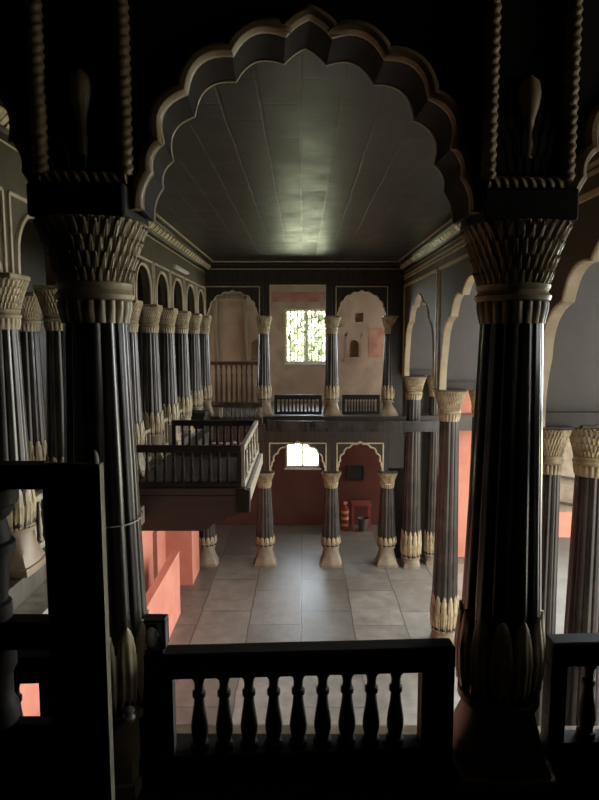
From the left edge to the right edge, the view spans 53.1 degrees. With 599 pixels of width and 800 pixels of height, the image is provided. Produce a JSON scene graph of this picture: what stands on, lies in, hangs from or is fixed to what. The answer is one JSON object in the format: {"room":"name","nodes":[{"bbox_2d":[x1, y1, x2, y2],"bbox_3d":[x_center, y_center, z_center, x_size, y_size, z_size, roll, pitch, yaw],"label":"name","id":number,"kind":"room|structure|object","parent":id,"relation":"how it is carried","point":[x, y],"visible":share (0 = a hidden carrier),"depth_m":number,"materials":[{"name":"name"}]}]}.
{"room":"palace hall balcony","nodes":[
{"label":"palace hall balcony","id":0,"kind":"room"},
{"bbox_2d":[20,220,46,422],"bbox_3d":[-3.436,-0.489,6.706,0.150,3.350,16.600,0,6,0],"label":"wall","id":1,"kind":"structure","parent":0,"point":[32,259],"depth_m":7.62,"materials":[{"name":"grey paint"}]},
{"bbox_2d":[20,531,165,715],"bbox_3d":[-2.702,2.414,8.621,0.300,2.830,12.800,0,6,0],"label":"wall","id":2,"kind":"structure","parent":0,"point":[154,542],"depth_m":10.04,"materials":[{"name":"pink paint"}]},
{"bbox_2d":[210,416,403,438],"bbox_3d":[-0.620,0.548,12.070,5.420,0.450,0.120,0,6,0],"label":"trim","id":3,"kind":"structure","parent":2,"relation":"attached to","point":[268,435],"depth_m":12.01,"materials":[{"name":"brown wood"}]},
{"bbox_2d":[267,420,439,431],"bbox_3d":[1.143,0.508,11.779,3.550,0.210,0.170,0,6,0],"label":"tie beam","id":4,"kind":"structure","parent":3,"relation":"attached to","point":[272,425],"depth_m":11.70,"materials":[{"name":"brown wood"}]},
{"bbox_2d":[0,138,204,285],"bbox_3d":[-1.978,-1.968,6.992,0.160,0.470,9.700,0,6,0],"label":"wall","id":5,"kind":"structure","parent":0,"point":[11,175],"depth_m":7.39,"materials":[{"name":"grey paint"}]},
{"bbox_2d":[0,105,213,272],"bbox_3d":[-1.794,-2.095,6.975,0.209,0.211,9.694,0,6,0],"label":"crown molding","id":6,"kind":"structure","parent":5,"relation":"attached to","point":[4,132],"depth_m":8.28,"materials":[{"name":"brown wood"}]},
{"bbox_2d":[174,265,189,273],"bbox_3d":[-1.847,-2.049,9.447,0.075,0.050,0.920,0,6,0],"label":"tube light","id":7,"kind":"object","parent":5,"relation":"attached to","point":[176,267],"visible":1,"depth_m":9.31,"materials":[{"name":"white plastic"}]},
{"bbox_2d":[137,284,188,383],"bbox_3d":[-2.733,-1.227,12.205,1.190,3.050,0.100,0,6,0],"label":"wall","id":8,"kind":"structure","parent":0,"point":[139,286],"depth_m":12.07,"materials":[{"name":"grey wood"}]},
{"bbox_2d":[146,551,180,637],"bbox_3d":[-2.124,3.507,6.531,0.120,1.100,7.480,0,6,0],"label":"wall","id":9,"kind":"structure","parent":0,"point":[163,596],"depth_m":9.45,"materials":[{"name":"pink paint"}]},
{"bbox_2d":[214,423,264,434],"bbox_3d":[-1.163,0.563,11.688,0.980,0.200,0.210,0,6,0],"label":"trim","id":10,"kind":"structure","parent":0,"point":[261,427],"depth_m":11.58,"materials":[{"name":"brown wood"}]},
{"bbox_2d":[219,402,262,423],"bbox_3d":[-1.133,0.256,11.650,0.840,0.420,0.066,0,6,0],"label":"railing","id":11,"kind":"object","parent":10,"relation":"on","point":[222,405],"visible":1,"depth_m":11.62,"materials":[{"name":"brown wood"}]},
{"bbox_2d":[9,401,471,610],"bbox_3d":[0.150,0.835,8.672,7.200,0.300,12.330,0,6,0],"label":"floor","id":12,"kind":"structure","parent":0,"point":[465,423],"depth_m":12.09,"materials":[{"name":"brown wood"}]},
{"bbox_2d":[0,272,45,577],"bbox_3d":[-1.977,0.170,4.053,0.375,2.002,0.375,0,6,0],"label":"carved column","id":13,"kind":"structure","parent":12,"relation":"on","point":[28,556],"depth_m":3.98,"materials":[{"name":"black wood"}]},
{"bbox_2d":[0,182,7,271],"bbox_3d":[-1.960,-1.025,3.100,0.122,0.579,1.640,0,6,0],"label":"arch","id":14,"kind":"object","parent":13,"relation":"on","point":[3,246],"visible":0.86,"depth_m":3.86,"materials":[{"name":"beige paint"}]},
{"bbox_2d":[19,292,46,504],"bbox_3d":[-2.587,-0.013,5.766,0.375,2.002,0.375,0,6,0],"label":"carved column","id":15,"kind":"structure","parent":12,"relation":"on","point":[31,311],"depth_m":5.66,"materials":[{"name":"black wood"}]},
{"bbox_2d":[33,490,44,547],"bbox_3d":[-1.974,0.906,4.609,0.066,0.420,0.570,0,6,0],"label":"railing","id":16,"kind":"object","parent":12,"relation":"on","point":[39,495],"visible":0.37,"depth_m":4.54,"materials":[{"name":"brown wood"}]},
{"bbox_2d":[32,285,63,531],"bbox_3d":[-1.971,0.069,4.997,0.375,2.002,0.375,0,6,0],"label":"carved column","id":17,"kind":"structure","parent":12,"relation":"on","point":[53,326],"depth_m":4.86,"materials":[{"name":"black wood"}]},
{"bbox_2d":[4,184,55,284],"bbox_3d":[-1.951,-1.162,4.388,0.125,0.580,0.950,0,6,0],"label":"arch","id":18,"kind":"object","parent":17,"relation":"on","point":[16,213],"visible":0.44,"depth_m":4.04,"materials":[{"name":"beige paint"}]},
{"bbox_2d":[13,505,144,613],"bbox_3d":[-1.735,1.388,4.427,0.200,0.180,3.750,0,6,0],"label":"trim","id":19,"kind":"structure","parent":12,"relation":"attached to","point":[37,602],"depth_m":3.98,"materials":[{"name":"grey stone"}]},
{"bbox_2d":[129,300,149,476],"bbox_3d":[-1.960,-0.136,6.916,0.375,2.002,0.375,0,6,0],"label":"carved column","id":20,"kind":"structure","parent":12,"relation":"on","point":[137,305],"depth_m":6.85,"materials":[{"name":"black wood"}]},
{"bbox_2d":[143,428,151,461],"bbox_3d":[-1.957,0.599,7.487,0.066,0.420,0.600,0,6,0],"label":"railing","id":21,"kind":"object","parent":12,"relation":"on","point":[147,430],"visible":0.2,"depth_m":7.71,"materials":[{"name":"brown wood"}]},
{"bbox_2d":[139,304,167,458],"bbox_3d":[-1.954,-0.239,7.891,0.375,2.002,0.375,0,6,0],"label":"carved column","id":22,"kind":"structure","parent":12,"relation":"on","point":[150,314],"depth_m":7.79,"materials":[{"name":"black wood"}]},
{"bbox_2d":[132,253,153,303],"bbox_3d":[-1.934,-1.469,7.266,0.125,0.580,0.980,0,6,0],"label":"arch","id":23,"kind":"object","parent":22,"relation":"on","point":[145,264],"visible":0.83,"depth_m":7.56,"materials":[{"name":"beige paint"}]},
{"bbox_2d":[162,417,168,444],"bbox_3d":[-1.951,0.494,8.467,0.066,0.420,0.610,0,6,0],"label":"railing","id":24,"kind":"object","parent":12,"relation":"on","point":[165,438],"visible":0.21,"depth_m":8.73,"materials":[{"name":"brown wood"}]},
{"bbox_2d":[159,308,180,444],"bbox_3d":[-1.948,-0.344,8.875,0.375,2.002,0.375,0,6,0],"label":"carved column","id":25,"kind":"structure","parent":12,"relation":"on","point":[170,404],"depth_m":8.77,"materials":[{"name":"black wood"}]},
{"bbox_2d":[152,259,170,307],"bbox_3d":[-1.929,-1.574,8.246,0.125,0.580,0.990,0,6,0],"label":"arch","id":26,"kind":"object","parent":25,"relation":"on","point":[161,273],"visible":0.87,"depth_m":8.47,"materials":[{"name":"beige paint"}]},
{"bbox_2d":[178,409,181,435],"bbox_3d":[-1.945,0.386,9.481,0.066,0.420,0.670,0,6,0],"label":"railing","id":27,"kind":"object","parent":12,"relation":"on","point":[180,410],"visible":0.1,"depth_m":9.73,"materials":[{"name":"brown wood"}]},
{"bbox_2d":[174,311,194,433],"bbox_3d":[-1.942,-0.456,9.919,0.375,2.002,0.375,0,6,0],"label":"carved column","id":28,"kind":"structure","parent":12,"relation":"on","point":[183,317],"depth_m":9.81,"materials":[{"name":"black wood"}]},
{"bbox_2d":[169,268,184,310],"bbox_3d":[-1.923,-1.682,9.260,0.125,0.580,1.050,0,6,0],"label":"arch","id":29,"kind":"object","parent":28,"relation":"on","point":[176,279],"visible":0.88,"depth_m":9.52,"materials":[{"name":"beige paint"}]},
{"bbox_2d":[188,313,202,409],"bbox_3d":[-1.936,-0.573,11.013,0.375,2.002,0.375,0,6,0],"label":"carved column","id":30,"kind":"structure","parent":12,"relation":"on","point":[195,320],"depth_m":10.90,"materials":[{"name":"black wood"}]},
{"bbox_2d":[184,276,196,312],"bbox_3d":[-1.916,-1.796,10.329,0.125,0.580,1.100,0,6,0],"label":"arch","id":31,"kind":"object","parent":30,"relation":"on","point":[189,284],"visible":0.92,"depth_m":10.63,"materials":[{"name":"beige paint"}]},
{"bbox_2d":[196,282,205,315],"bbox_3d":[-1.910,-1.906,11.363,0.125,0.580,0.980,0,6,0],"label":"arch","id":32,"kind":"object","parent":30,"relation":"on","point":[200,289],"visible":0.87,"depth_m":11.63,"materials":[{"name":"beige paint"}]},
{"bbox_2d":[185,426,212,444],"bbox_3d":[-1.723,0.774,9.898,0.160,0.240,3.000,0,6,0],"label":"trim","id":33,"kind":"structure","parent":12,"relation":"attached to","point":[206,429],"depth_m":10.52,"materials":[{"name":"brown wood"}]},
{"bbox_2d":[136,420,262,530],"bbox_3d":[-1.148,0.834,7.339,1.260,0.915,2.055,0,6,0],"label":"balcony","id":34,"kind":"object","parent":12,"relation":"attached to","point":[196,487],"visible":0.99,"depth_m":6.37,"materials":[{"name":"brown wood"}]},
{"bbox_2d":[191,410,208,428],"bbox_3d":[-1.839,0.342,10.557,0.440,0.280,0.440,0,6,0],"label":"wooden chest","id":35,"kind":"object","parent":12,"relation":"on","point":[196,414],"visible":0.4,"depth_m":10.35,"materials":[{"name":"black wood"}]},
{"bbox_2d":[199,316,213,415],"bbox_3d":[-1.929,-0.691,12.127,0.375,2.002,0.375,0,6,0],"label":"carved column","id":36,"kind":"structure","parent":12,"relation":"on","point":[206,320],"depth_m":12.03,"materials":[{"name":"black wood"}]},
{"bbox_2d":[205,283,262,315],"bbox_3d":[-1.325,-1.996,11.916,1.206,0.635,0.134,0,6,0],"label":"arch","id":37,"kind":"object","parent":36,"relation":"on","point":[254,291],"visible":1,"depth_m":11.85,"materials":[{"name":"brown wood"}]},
{"bbox_2d":[210,361,257,406],"bbox_3d":[-1.471,-0.354,13.548,1.140,1.030,0.077,0,6,0],"label":"railing","id":38,"kind":"object","parent":12,"relation":"on","point":[221,363],"visible":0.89,"depth_m":13.52,"materials":[{"name":"brown wood"}]},
{"bbox_2d":[255,316,272,415],"bbox_3d":[-0.719,-0.691,12.120,0.375,2.002,0.375,0,6,0],"label":"carved column","id":39,"kind":"structure","parent":12,"relation":"on","point":[264,390],"depth_m":12.02,"materials":[{"name":"black wood"}]},
{"bbox_2d":[274,395,321,414],"bbox_3d":[-0.030,0.094,12.129,0.960,0.400,0.066,0,6,0],"label":"railing","id":40,"kind":"object","parent":12,"relation":"on","point":[276,397],"visible":1,"depth_m":12.11,"materials":[{"name":"black wood"}]},
{"bbox_2d":[322,316,340,415],"bbox_3d":[0.651,-0.690,12.112,0.375,2.002,0.375,0,6,0],"label":"carved column","id":41,"kind":"structure","parent":12,"relation":"on","point":[331,387],"depth_m":12.02,"materials":[{"name":"black wood"}]},
{"bbox_2d":[263,283,331,316],"bbox_3d":[-0.035,-1.977,11.911,1.366,0.670,0.133,0,6,0],"label":"arch","id":42,"kind":"object","parent":41,"relation":"on","point":[266,286],"visible":0.96,"depth_m":11.85,"materials":[{"name":"brown wood"}]},
{"bbox_2d":[332,283,390,315],"bbox_3d":[1.230,-1.994,11.902,1.156,0.635,0.134,0,6,0],"label":"arch","id":43,"kind":"object","parent":41,"relation":"on","point":[340,291],"visible":1,"depth_m":11.83,"materials":[{"name":"brown wood"}]},
{"bbox_2d":[342,395,379,414],"bbox_3d":[1.240,0.095,12.121,0.760,0.400,0.066,0,6,0],"label":"railing","id":44,"kind":"object","parent":12,"relation":"on","point":[344,397],"visible":1,"depth_m":12.11,"materials":[{"name":"black wood"}]},
{"bbox_2d":[380,316,397,415],"bbox_3d":[1.811,-0.689,12.105,0.375,2.002,0.375,0,6,0],"label":"carved column","id":45,"kind":"structure","parent":12,"relation":"on","point":[387,395],"depth_m":12.01,"materials":[{"name":"black wood"}]},
{"bbox_2d":[390,283,404,415],"bbox_3d":[1.941,-1.001,12.021,0.258,2.640,0.140,0,6,0],"label":"pier","id":46,"kind":"object","parent":12,"relation":"on","point":[397,289],"visible":0.79,"depth_m":11.94,"materials":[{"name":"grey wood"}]},
{"bbox_2d":[137,265,432,369],"bbox_3d":[0.220,-1.669,11.964,7.100,2.120,0.150,0,6,0],"label":"wall","id":47,"kind":"structure","parent":0,"point":[271,273],"depth_m":11.81,"materials":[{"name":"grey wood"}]},
{"bbox_2d":[207,261,399,269],"bbox_3d":[0.100,-2.633,11.718,3.940,0.149,0.137,0,6,0],"label":"crown molding","id":48,"kind":"structure","parent":47,"relation":"attached to","point":[213,263],"depth_m":11.66,"materials":[{"name":"brown wood"}]},
{"bbox_2d":[156,50,450,260],"bbox_3d":[0.139,-2.227,6.500,7.600,0.150,16.800,0,6,0],"label":"ceiling","id":49,"kind":"structure","parent":0,"point":[304,158],"depth_m":5.29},
{"bbox_2d":[168,525,464,724],"bbox_3d":[0.499,3.882,8.909,6.900,0.150,13.100,0,6,0],"label":"floor","id":50,"kind":"structure","parent":0,"point":[297,599],"depth_m":10.55,"materials":[{"name":"grey tile"}]},
{"bbox_2d":[165,531,199,584],"bbox_3d":[-2.284,2.088,11.676,0.500,2.830,0.750,0,6,0],"label":"wall pier","id":51,"kind":"object","parent":50,"relation":"on","point":[186,543],"visible":0.21,"depth_m":11.40,"materials":[{"name":"pink paint"}]},
{"bbox_2d":[199,523,218,566],"bbox_3d":[-1.929,2.422,12.459,0.494,2.000,0.494,0,6,0],"label":"carved column","id":52,"kind":"structure","parent":50,"relation":"on","point":[208,557],"depth_m":12.36,"materials":[{"name":"stone"}]},
{"bbox_2d":[208,439,263,470],"bbox_3d":[-1.325,1.098,12.242,1.206,0.682,0.142,0,6,0],"label":"arch","id":53,"kind":"object","parent":52,"relation":"on","point":[260,441],"visible":0.12,"depth_m":12.17,"materials":[{"name":"brown wood"}]},
{"bbox_2d":[253,468,276,567],"bbox_3d":[-0.719,2.423,12.452,0.494,2.000,0.494,0,6,0],"label":"carved column","id":54,"kind":"structure","parent":50,"relation":"on","point":[265,537],"depth_m":12.32,"materials":[{"name":"wood"}]},
{"bbox_2d":[264,439,330,470],"bbox_3d":[-0.035,1.099,12.235,1.366,0.681,0.142,0,6,0],"label":"arch","id":55,"kind":"object","parent":54,"relation":"on","point":[272,447],"visible":1,"depth_m":12.17,"materials":[{"name":"brown wood"}]},
{"bbox_2d":[319,468,341,567],"bbox_3d":[0.651,2.424,12.444,0.494,2.000,0.494,0,6,0],"label":"carved column","id":56,"kind":"structure","parent":50,"relation":"on","point":[330,536],"depth_m":12.31,"materials":[{"name":"wood"}]},
{"bbox_2d":[331,439,388,470],"bbox_3d":[1.230,1.100,12.228,1.156,0.682,0.142,0,6,0],"label":"arch","id":57,"kind":"object","parent":56,"relation":"on","point":[338,446],"visible":1,"depth_m":12.16,"materials":[{"name":"brown wood"}]},
{"bbox_2d":[341,502,348,529],"bbox_3d":[1.114,2.838,14.728,0.186,0.690,0.186,0,6,0],"label":"fire extinguisher","id":58,"kind":"object","parent":50,"relation":"on","point":[344,511],"visible":1,"depth_m":14.67,"materials":[{"name":"red metal"}]},
{"bbox_2d":[351,500,371,531],"bbox_3d":[1.514,2.844,14.726,0.480,0.680,0.380,0,6,0],"label":"stand","id":59,"kind":"object","parent":50,"relation":"on","point":[368,503],"visible":0.98,"depth_m":14.59,"materials":[{"name":"red paint"}]},
{"bbox_2d":[358,516,368,531],"bbox_3d":[1.563,3.035,14.676,0.280,0.310,0.280,0,6,0],"label":"bucket","id":60,"kind":"object","parent":50,"relation":"on","point":[363,521],"visible":1,"depth_m":14.59,"materials":[{"name":"grey metal"}]},
{"bbox_2d":[374,468,397,567],"bbox_3d":[1.811,2.424,12.437,0.494,2.000,0.494,0,6,0],"label":"carved column","id":61,"kind":"structure","parent":50,"relation":"on","point":[386,539],"depth_m":12.31,"materials":[{"name":"wood"}]},
{"bbox_2d":[388,439,403,467],"bbox_3d":[1.966,1.067,12.241,0.308,0.620,0.140,0,6,0],"label":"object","id":62,"kind":"structure","parent":61,"relation":"on","point":[396,446],"depth_m":12.17,"materials":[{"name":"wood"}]},
{"bbox_2d":[400,375,426,568],"bbox_3d":[2.300,1.467,12.231,0.485,3.948,0.486,1,6,13],"label":"carved column","id":63,"kind":"structure","parent":50,"relation":"on","point":[410,539],"depth_m":12.13,"materials":[{"name":"wood"}]},
{"bbox_2d":[409,370,432,374],"bbox_3d":[2.945,-0.556,12.042,1.650,0.110,0.240,0,6,0],"label":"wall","id":64,"kind":"structure","parent":63,"relation":"on","point":[411,372],"depth_m":11.93,"materials":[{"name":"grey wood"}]},
{"bbox_2d":[423,375,438,564],"bbox_3d":[2.751,1.454,12.368,0.357,3.945,0.358,-1,6,-13],"label":"carved column","id":65,"kind":"structure","parent":50,"relation":"on","point":[433,437],"depth_m":12.30,"materials":[{"name":"wood"}]},
{"bbox_2d":[430,388,466,644],"bbox_3d":[2.252,1.792,9.179,0.485,3.948,0.486,1,6,13],"label":"carved column","id":66,"kind":"structure","parent":50,"relation":"on","point":[444,604],"depth_m":9.05,"materials":[{"name":"wood"}]},
{"bbox_2d":[402,265,439,387],"bbox_3d":[2.091,-1.239,10.390,0.111,1.821,3.046,0,6,0],"label":"pointed arch","id":67,"kind":"object","parent":66,"relation":"on","point":[424,286],"visible":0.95,"depth_m":10.25,"materials":[{"name":"beige paint"}]},
{"bbox_2d":[436,251,473,389],"bbox_3d":[2.071,-0.887,7.089,0.111,1.820,3.586,0,6,0],"label":"pointed arch","id":68,"kind":"object","parent":66,"relation":"on","point":[455,277],"visible":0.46,"depth_m":8.32,"materials":[{"name":"beige paint"}]},
{"bbox_2d":[446,381,475,389],"bbox_3d":[2.928,-0.224,9.030,1.650,0.130,0.240,0,6,0],"label":"beam","id":69,"kind":"structure","parent":66,"relation":"on","point":[468,385],"depth_m":8.91,"materials":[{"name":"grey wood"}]},
{"bbox_2d":[468,390,475,482],"bbox_3d":[2.733,1.784,9.276,0.357,3.945,0.358,-1,6,-13],"label":"carved column","id":70,"kind":"structure","parent":50,"relation":"on","point":[471,392],"depth_m":9.08,"materials":[{"name":"wood"}]},
{"bbox_2d":[535,426,573,725],"bbox_3d":[2.231,2.181,5.550,0.357,3.945,0.358,-1,6,-13],"label":"carved column","id":71,"kind":"structure","parent":50,"relation":"on","point":[555,438],"depth_m":5.33,"materials":[{"name":"wood"}]},
{"bbox_2d":[543,182,598,426],"bbox_3d":[2.052,-0.537,3.813,0.111,1.821,2.996,0,6,0],"label":"pointed arch","id":72,"kind":"object","parent":71,"relation":"on","point":[580,251],"visible":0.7,"depth_m":4.50,"materials":[{"name":"beige paint"}]},
{"bbox_2d":[564,425,598,725],"bbox_3d":[2.682,2.167,5.666,0.485,3.948,0.486,-1,6,-12],"label":"carved column","id":73,"kind":"structure","parent":50,"relation":"on","point":[582,594],"depth_m":5.48,"materials":[{"name":"wood"}]},
{"bbox_2d":[545,411,598,426],"bbox_3d":[2.906,0.164,5.391,1.650,0.130,0.240,0,6,0],"label":"beam","id":74,"kind":"structure","parent":73,"relation":"on","point":[552,418],"depth_m":5.28,"materials":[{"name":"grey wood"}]},
{"bbox_2d":[208,286,425,524],"bbox_3d":[0.187,0.055,14.939,7.400,6.180,0.300,0,6,0],"label":"wall","id":75,"kind":"structure","parent":0,"point":[354,377],"depth_m":14.73,"materials":[{"name":"paint"}]},
{"bbox_2d":[213,295,246,401],"bbox_3d":[-1.675,-1.258,14.619,0.800,2.600,0.080,0,6,0],"label":"door frame","id":76,"kind":"structure","parent":75,"relation":"in","point":[222,296],"depth_m":14.53,"materials":[{"name":"brown painted plaster"}]},
{"bbox_2d":[272,292,324,301],"bbox_3d":[0.086,-2.493,14.510,1.500,0.240,0.015,0,6,0],"label":"trim","id":77,"kind":"structure","parent":75,"relation":"attached to","point":[276,296],"depth_m":14.50,"materials":[{"name":"paint"}]},
{"bbox_2d":[284,444,320,469],"bbox_3d":[0.083,1.250,14.977,0.914,0.964,0.160,0,6,0],"label":"window","id":78,"kind":"structure","parent":75,"relation":"in","point":[288,467],"depth_m":15.02,"materials":[{"name":"beige paint"}]},
{"bbox_2d":[284,309,326,364],"bbox_3d":[0.162,-1.542,14.678,1.083,1.349,0.160,0,6,0],"label":"window","id":79,"kind":"structure","parent":75,"relation":"in","point":[305,362],"depth_m":14.69,"materials":[{"name":"beige paint"}]},
{"bbox_2d":[344,334,364,360],"bbox_3d":[1.336,-1.283,14.619,0.500,0.670,0.040,0,6,0],"label":"niche","id":80,"kind":"object","parent":75,"relation":"attached to","point":[346,335],"visible":1,"depth_m":14.63,"materials":[{"name":"paint"}]},
{"bbox_2d":[347,465,363,479],"bbox_3d":[1.396,1.814,14.949,0.420,0.380,0.030,0,6,0],"label":"picture","id":81,"kind":"object","parent":75,"relation":"attached to","point":[354,472],"visible":1,"depth_m":14.95,"materials":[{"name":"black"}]},
{"bbox_2d":[338,358,382,359],"bbox_3d":[1.636,-1.001,14.657,1.700,0.040,0.020,0,6,0],"label":"trim","id":82,"kind":"structure","parent":75,"relation":"attached to","point":[338,358],"depth_m":14.65,"materials":[{"name":"paint"}]},
{"bbox_2d":[342,324,382,325],"bbox_3d":[1.661,-1.810,14.561,1.250,0.050,0.040,0,6,0],"label":"trim","id":83,"kind":"structure","parent":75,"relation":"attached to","point":[342,324],"depth_m":14.54,"materials":[{"name":"paint"}]},
{"bbox_2d":[368,328,383,356],"bbox_3d":[1.936,-1.399,14.619,0.500,0.720,0.008,0,6,0],"label":"wall panel","id":84,"kind":"object","parent":75,"relation":"attached to","point":[376,335],"depth_m":14.62,"materials":[{"name":"paint"}]},
{"bbox_2d":[136,733,598,799],"bbox_3d":[0.027,1.680,0.516,4.450,0.250,3.870,0,6,0],"label":"floor","id":85,"kind":"structure","parent":0,"point":[575,785],"depth_m":2.13,"materials":[{"name":"black wood"}]},
{"bbox_2d":[13,650,52,715],"bbox_3d":[-1.488,1.136,2.104,1.282,0.495,0.082,0,6,-3],"label":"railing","id":86,"kind":"object","parent":85,"relation":"on","point":[32,666],"visible":0.23,"depth_m":2.08,"materials":[{"name":"black wood"}]},
{"bbox_2d":[0,450,114,799],"bbox_3d":[-0.895,0.771,1.416,0.905,1.327,0.142,0,6,0],"label":"railing","id":87,"kind":"object","parent":85,"relation":"on","point":[68,754],"visible":1,"depth_m":1.37,"materials":[{"name":"black wood"}]},
{"bbox_2d":[26,182,149,799],"bbox_3d":[-0.686,0.347,2.089,0.357,2.067,0.357,0,6,0],"label":"carved column","id":88,"kind":"structure","parent":85,"relation":"on","point":[92,239],"depth_m":1.96,"materials":[{"name":"black wood"}]},
{"bbox_2d":[0,0,39,182],"bbox_3d":[-1.369,-1.132,1.904,1.139,1.052,0.227,0,6,-3],"label":"arch","id":89,"kind":"object","parent":88,"relation":"on","point":[14,79],"visible":0.52,"depth_m":1.85,"materials":[{"name":"black wood"}]},
{"bbox_2d":[24,0,136,189],"bbox_3d":[-0.675,-1.167,1.913,0.309,0.981,0.252,0,6,-3],"label":"pier","id":90,"kind":"object","parent":88,"relation":"on","point":[80,53],"visible":0.97,"depth_m":1.84,"materials":[{"name":"black wood"}]},
{"bbox_2d":[106,509,142,527],"bbox_3d":[-0.686,0.408,2.096,0.272,0.010,0.272,0,6,0],"label":"tie","id":91,"kind":"object","parent":88,"relation":"attached to","point":[140,509],"visible":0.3,"depth_m":2.02,"materials":[{"name":"grey metal"}]},
{"bbox_2d":[124,705,135,723],"bbox_3d":[-0.574,1.062,2.027,0.040,0.058,0.039,0,6,0],"label":"knob","id":92,"kind":"object","parent":88,"relation":"attached to","point":[129,718],"visible":1,"depth_m":2.02,"materials":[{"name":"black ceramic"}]},
{"bbox_2d":[130,0,480,224],"bbox_3d":[0.026,-1.140,1.972,1.139,1.052,0.227,0,6,-3],"label":"arch","id":93,"kind":"object","parent":88,"relation":"on","point":[427,51],"visible":0.99,"depth_m":1.90,"materials":[{"name":"black wood"}]},
{"bbox_2d":[139,638,455,786],"bbox_3d":[-0.005,1.128,2.176,1.125,0.495,0.082,0,6,-3],"label":"railing","id":94,"kind":"object","parent":85,"relation":"on","point":[164,761],"visible":1,"depth_m":2.15,"materials":[{"name":"black wood"}]},
{"bbox_2d":[143,614,168,653],"bbox_3d":[-0.520,0.825,2.120,0.104,0.120,0.064,0,6,0],"label":"floodlight","id":95,"kind":"object","parent":94,"relation":"on","point":[157,625],"visible":0.77,"depth_m":2.11,"materials":[{"name":"black metal"}]},
{"bbox_2d":[145,627,158,647],"bbox_3d":[-0.524,0.838,2.120,0.054,0.068,0.054,0,6,0],"label":"lamp","id":96,"kind":"object","parent":95,"relation":"on","point":[152,633],"depth_m":2.10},
{"bbox_2d":[176,724,598,733],"bbox_3d":[0.038,1.484,2.491,4.450,0.220,0.100,0,6,0],"label":"trim ledge","id":97,"kind":"object","parent":85,"relation":"attached to","point":[180,728],"visible":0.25,"depth_m":2.50,"materials":[{"name":"brown wood"}]},
{"bbox_2d":[452,188,578,797],"bbox_3d":[0.739,0.339,2.159,0.375,2.067,0.375,0,6,0],"label":"carved column","id":98,"kind":"structure","parent":85,"relation":"on","point":[514,246],"depth_m":2.06,"materials":[{"name":"black wood"}]},
{"bbox_2d":[476,0,582,191],"bbox_3d":[0.729,-1.174,1.981,0.309,0.981,0.252,0,6,-3],"label":"pier","id":99,"kind":"object","parent":98,"relation":"on","point":[529,68],"visible":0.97,"depth_m":1.91,"materials":[{"name":"black wood"}]},
{"bbox_2d":[571,0,598,191],"bbox_3d":[1.431,-1.147,2.041,1.139,1.052,0.227,0,6,-3],"label":"arch","id":100,"kind":"object","parent":98,"relation":"on","point":[587,141],"visible":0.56,"depth_m":1.94,"materials":[{"name":"black wood"}]},
{"bbox_2d":[540,633,598,771],"bbox_3d":[1.552,1.117,2.252,1.282,0.500,0.082,0,6,-3],"label":"railing","id":101,"kind":"object","parent":85,"relation":"on","point":[578,749],"visible":0.97,"depth_m":2.20,"materials":[{"name":"black wood"}]},
{"bbox_2d":[394,378,428,557],"bbox_3d":[2.563,1.451,12.696,1.120,3.880,0.130,0,6,0],"label":"wall","id":102,"kind":"structure","parent":0,"point":[398,486],"depth_m":12.66,"materials":[{"name":"brown wood"}]},
{"bbox_2d":[446,281,479,380],"bbox_3d":[2.962,-1.343,8.911,1.580,2.120,0.060,0,6,0],"label":"wall","id":103,"kind":"structure","parent":0,"point":[464,337],"depth_m":8.94,"materials":[{"name":"grey paint"}]},
{"bbox_2d":[458,390,471,556],"bbox_3d":[3.798,1.442,12.778,1.350,3.880,0.150,0,6,0],"label":"wall","id":104,"kind":"structure","parent":0,"point":[464,436],"depth_m":12.73,"materials":[{"name":"pink paint"}]},
{"bbox_2d":[405,152,598,281],"bbox_3d":[2.117,-1.995,6.965,0.150,0.410,9.700,0,6,0],"label":"wall","id":105,"kind":"structure","parent":0,"point":[593,179],"depth_m":8.14,"materials":[{"name":"grey paint"}]},
{"bbox_2d":[398,132,598,271],"bbox_3d":[1.957,-2.093,6.953,0.170,0.211,9.694,0,6,0],"label":"crown molding","id":106,"kind":"structure","parent":105,"relation":"attached to","point":[449,225],"depth_m":8.88,"materials":[{"name":"brown wood"}]},
{"bbox_2d":[403,159,598,279],"bbox_3d":[2.027,-1.887,6.967,0.030,0.075,9.680,0,6,0],"label":"trim","id":107,"kind":"structure","parent":105,"relation":"attached to","point":[595,163],"depth_m":8.07,"materials":[{"name":"beige wood"}]},
{"bbox_2d":[546,262,598,410],"bbox_3d":[2.941,-0.955,5.271,1.580,2.120,0.060,0,6,0],"label":"wall","id":108,"kind":"structure","parent":0,"point":[573,383],"depth_m":5.30,"materials":[{"name":"grey paint"}]},
{"label":"outside","id":109,"kind":"structure","parent":0,"visible":0},
{"bbox_2d":[555,537,569,633],"bbox_3d":[5.003,4.871,1.094,70.000,0.140,31.200,0,6,0],"label":"ground","id":110,"kind":"structure","parent":109,"point":[563,542],"depth_m":12.07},
{"bbox_2d":[559,439,574,536],"bbox_3d":[7.984,1.403,14.567,6.600,3.900,0.335,0,6,0],"label":"wall","id":111,"kind":"structure","parent":110,"relation":"on","point":[567,475],"depth_m":14.58,"materials":[{"name":"paint"}]},
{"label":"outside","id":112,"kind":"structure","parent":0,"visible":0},
{"bbox_2d":[288,444,317,464],"bbox_3d":[5.397,-2.290,68.212,70.000,0.140,103.800,0,6,0],"label":"lawn","id":113,"kind":"structure","parent":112,"point":[295,444],"depth_m":24.69,"materials":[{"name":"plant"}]},
{"bbox_2d":[287,311,324,360],"bbox_3d":[0.630,-5.934,51.658,8.880,11.818,8.790,-6,9,-45],"label":"leafy tree","id":114,"kind":"object","parent":113,"relation":"on","point":[288,312],"visible":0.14,"depth_m":48.82,"materials":[{"name":"green plant"}]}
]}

